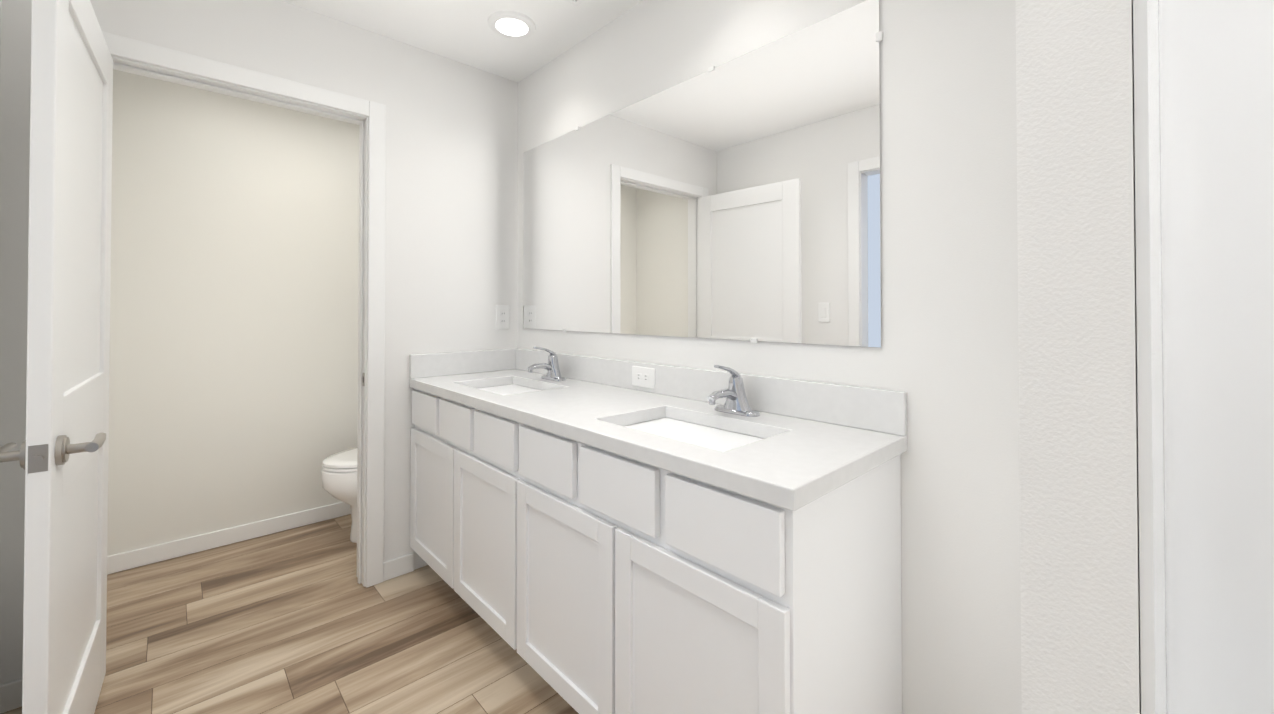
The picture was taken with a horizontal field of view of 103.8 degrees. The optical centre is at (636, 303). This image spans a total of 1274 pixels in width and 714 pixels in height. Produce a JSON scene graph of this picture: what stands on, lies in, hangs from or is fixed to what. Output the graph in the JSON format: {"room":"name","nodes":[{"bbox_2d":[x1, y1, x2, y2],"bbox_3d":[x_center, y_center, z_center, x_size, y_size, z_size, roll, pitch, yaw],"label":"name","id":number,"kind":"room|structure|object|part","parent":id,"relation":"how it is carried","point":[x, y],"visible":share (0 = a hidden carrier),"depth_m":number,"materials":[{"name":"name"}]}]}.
{"room":"bathroom","nodes":[
{"label":"bathroom","id":0,"kind":"room"},
{"bbox_2d":[0,0,0,53],"bbox_3d":[-0.623,-0.011,0.037,0.100,2.440,4.145,1,-1,-43],"label":"wall","id":1,"kind":"structure","parent":0,"point":[0,26],"depth_m":1.51,"materials":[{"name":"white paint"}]},
{"bbox_2d":[0,684,4,713],"bbox_3d":[-1.566,1.180,1.114,0.013,0.083,1.034,1,-1,-43],"label":"baseboard","id":2,"kind":"structure","parent":1,"relation":"attached to","point":[2,687],"depth_m":1.49,"materials":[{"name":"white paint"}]},
{"bbox_2d":[107,69,358,555],"bbox_3d":[-1.984,0.021,2.772,1.850,2.440,0.100,1,-1,-43],"label":"wall","id":3,"kind":"structure","parent":0,"point":[233,384],"depth_m":2.57,"materials":[{"name":"white paint"}]},
{"bbox_2d":[107,502,350,574],"bbox_3d":[-1.909,1.199,2.752,1.750,0.083,0.013,1,-1,-43],"label":"baseboard","id":4,"kind":"structure","parent":3,"relation":"attached to","point":[123,561],"depth_m":2.54,"materials":[{"name":"white paint"}]},
{"bbox_2d":[0,0,517,684],"bbox_3d":[-1.324,0.013,2.140,1.750,2.440,0.115,1,-1,-43],"label":"wall","id":5,"kind":"structure","parent":0,"point":[450,204],"depth_m":2.27,"materials":[{"name":"white paint"}]},
{"bbox_2d":[0,0,112,713],"bbox_3d":[-1.501,0.197,1.340,0.167,2.030,0.818,1,-1,-41],"label":"room door","id":6,"kind":"structure","parent":5,"relation":"in","point":[61,455],"depth_m":1.19,"materials":[{"name":"white paint"}]},
{"bbox_3d":[-1.346,0.321,1.080,0.066,0.064,0.145,1,-1,-41],"label":"lever","id":7,"kind":"part","parent":6,"relation":"part of","materials":[{"name":"grey metal"}]},
{"bbox_3d":[-1.269,0.322,1.145,0.066,0.064,0.145,1,-1,-41],"label":"lever","id":8,"kind":"part","parent":6,"relation":"part of","materials":[{"name":"grey metal"}]},
{"bbox_2d":[102,31,385,587],"bbox_3d":[-1.523,0.168,1.952,0.957,2.126,0.149,1,-1,-43],"label":"door frame","id":9,"kind":"structure","parent":5,"relation":"attached to","point":[141,58],"depth_m":2.19,"materials":[{"name":"white paint"}]},
{"bbox_2d":[362,373,364,385],"bbox_3d":[-1.203,0.333,2.196,0.001,0.058,0.028,1,-1,-43],"label":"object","id":10,"kind":"structure","parent":9,"relation":"attached to","point":[363,375],"depth_m":2.19,"materials":[{"name":"grey metal"}]},
{"bbox_2d":[409,350,516,377],"bbox_3d":[-0.850,0.292,2.486,0.540,0.109,0.020,1,-1,-43],"label":"backsplash","id":11,"kind":"structure","parent":5,"relation":"attached to","point":[464,362],"depth_m":2.46,"materials":[{"name":"white stone"}]},
{"bbox_2d":[496,305,509,328],"bbox_3d":[-0.707,0.071,2.632,0.078,0.126,0.008,1,-1,-43],"label":"outlet","id":12,"kind":"object","parent":5,"relation":"attached to","point":[502,316],"visible":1,"depth_m":2.63,"materials":[{"name":"white plastic"}]},
{"bbox_2d":[1,514,578,713],"bbox_3d":[-0.640,1.266,0.626,3.000,0.100,5.050,1,-1,-43],"label":"floor","id":13,"kind":"structure","parent":0,"point":[299,620],"depth_m":1.82,"materials":[{"name":"brown wood"}]},
{"bbox_2d":[321,448,356,542],"bbox_3d":[-1.300,0.861,2.786,0.795,0.760,0.436,1,-1,-43],"label":"toilet","id":14,"kind":"object","parent":13,"relation":"on","point":[339,475],"visible":0.19,"depth_m":2.50,"materials":[{"name":"white ceramic"}]},
{"bbox_2d":[409,386,901,713],"bbox_3d":[-0.187,0.805,1.789,0.552,0.849,1.933,1,-1,-43],"label":"bathroom vanity","id":15,"kind":"object","parent":13,"relation":"on","point":[593,535],"depth_m":1.20,"materials":[{"name":"white paint"}]},
{"bbox_3d":[-0.877,0.845,2.136,0.019,0.546,0.472,1,-1,-43],"label":"door","id":16,"kind":"part","parent":15,"relation":"part of","materials":[{"name":"white paint"}]},
{"bbox_3d":[-0.547,0.841,1.783,0.019,0.546,0.472,1,-1,-43],"label":"door","id":17,"kind":"part","parent":15,"relation":"part of","materials":[{"name":"white paint"}]},
{"bbox_3d":[-0.217,0.837,1.430,0.019,0.546,0.472,1,-1,-43],"label":"door","id":18,"kind":"part","parent":15,"relation":"part of","materials":[{"name":"white paint"}]},
{"bbox_2d":[409,370,906,513],"bbox_3d":[-0.184,0.360,1.787,0.560,0.040,1.950,1,-1,-43],"label":"countertop","id":19,"kind":"structure","parent":15,"relation":"on","point":[799,462],"depth_m":1.28,"materials":[{"name":"white stone"}]},
{"bbox_2d":[481,382,548,393],"bbox_3d":[-0.546,0.453,2.127,0.343,0.162,0.508,1,-1,-43],"label":"sink","id":20,"kind":"object","parent":19,"relation":"in","point":[501,387],"depth_m":2.29,"materials":[{"name":"white ceramic"}]},
{"bbox_2d":[525,346,568,381],"bbox_3d":[-0.420,0.266,2.247,0.158,0.155,0.156,1,-1,-43],"label":"faucet","id":21,"kind":"object","parent":19,"relation":"on","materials":[{"name":"silver metal"}]},
{"bbox_2d":[621,414,764,449],"bbox_3d":[0.144,0.444,1.390,0.343,0.162,0.508,1,-1,-43],"label":"sink","id":22,"kind":"object","parent":19,"relation":"in","point":[691,429],"depth_m":1.47,"materials":[{"name":"white ceramic"}]},
{"bbox_2d":[705,365,764,417],"bbox_3d":[0.270,0.258,1.509,0.158,0.155,0.156,1,-1,-43],"label":"faucet","id":23,"kind":"object","parent":19,"relation":"on","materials":[{"name":"silver metal"}]},
{"bbox_3d":[0.113,0.833,1.077,0.019,0.546,0.472,1,-1,-43],"label":"door","id":24,"kind":"part","parent":15,"relation":"part of","materials":[{"name":"white paint"}]},
{"bbox_2d":[1133,0,1273,713],"bbox_3d":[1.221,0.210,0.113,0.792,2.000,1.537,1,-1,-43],"label":"door","id":25,"kind":"structure","parent":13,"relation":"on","point":[1204,132],"depth_m":0.88,"materials":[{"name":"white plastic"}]},
{"bbox_2d":[282,0,643,81],"bbox_3d":[-0.640,-1.274,0.655,3.000,0.100,5.050,1,-1,-43],"label":"ceiling","id":26,"kind":"structure","parent":0,"point":[460,31],"depth_m":2.16,"materials":[{"name":"white paint"}]},
{"bbox_2d":[487,10,535,38],"bbox_3d":[-0.540,-1.200,2.158,0.204,0.013,0.204,1,-1,-43],"label":"recessed light","id":27,"kind":"object","parent":26,"relation":"in","point":[512,24],"visible":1,"depth_m":2.14,"materials":[{"name":"white paint"}]},
{"bbox_2d":[565,0,584,6],"bbox_3d":[-0.211,-1.205,1.857,0.170,0.010,0.280,1,-1,-43],"label":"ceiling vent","id":28,"kind":"object","parent":26,"relation":"in","point":[576,3],"visible":1,"depth_m":1.99,"materials":[{"name":"white paint"}]},
{"bbox_2d":[513,348,906,433],"bbox_3d":[0.013,0.286,1.973,0.020,0.109,1.950,1,-1,-43],"label":"backsplash","id":29,"kind":"structure","parent":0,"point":[884,410],"depth_m":1.50,"materials":[{"name":"white stone"}]},
{"bbox_2d":[632,366,654,388],"bbox_3d":[0.023,0.285,1.940,0.008,0.078,0.126,1,-1,-43],"label":"outlet","id":30,"kind":"object","parent":29,"relation":"attached to","point":[643,377],"visible":1,"depth_m":1.94,"materials":[{"name":"white plastic"}]},
{"bbox_2d":[517,0,1021,713],"bbox_3d":[0.728,0.004,1.300,0.100,2.440,4.145,1,-1,-43],"label":"wall","id":31,"kind":"structure","parent":0,"point":[945,356],"depth_m":1.23,"materials":[{"name":"white paint"}]},
{"bbox_2d":[523,0,882,347],"bbox_3d":[0.022,-0.344,1.978,0.008,0.948,1.828,1,-1,-43],"label":"mirror","id":32,"kind":"object","parent":31,"relation":"attached to","point":[738,198],"visible":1,"depth_m":1.67,"materials":[{"name":"clear glass"}]},
{"bbox_2d":[1016,0,1140,713],"bbox_3d":[0.669,-0.003,0.705,0.800,2.440,0.076,1,-1,-43],"label":"wall","id":33,"kind":"structure","parent":0,"point":[1079,500],"depth_m":0.43,"materials":[{"name":"white paint"}]}
]}

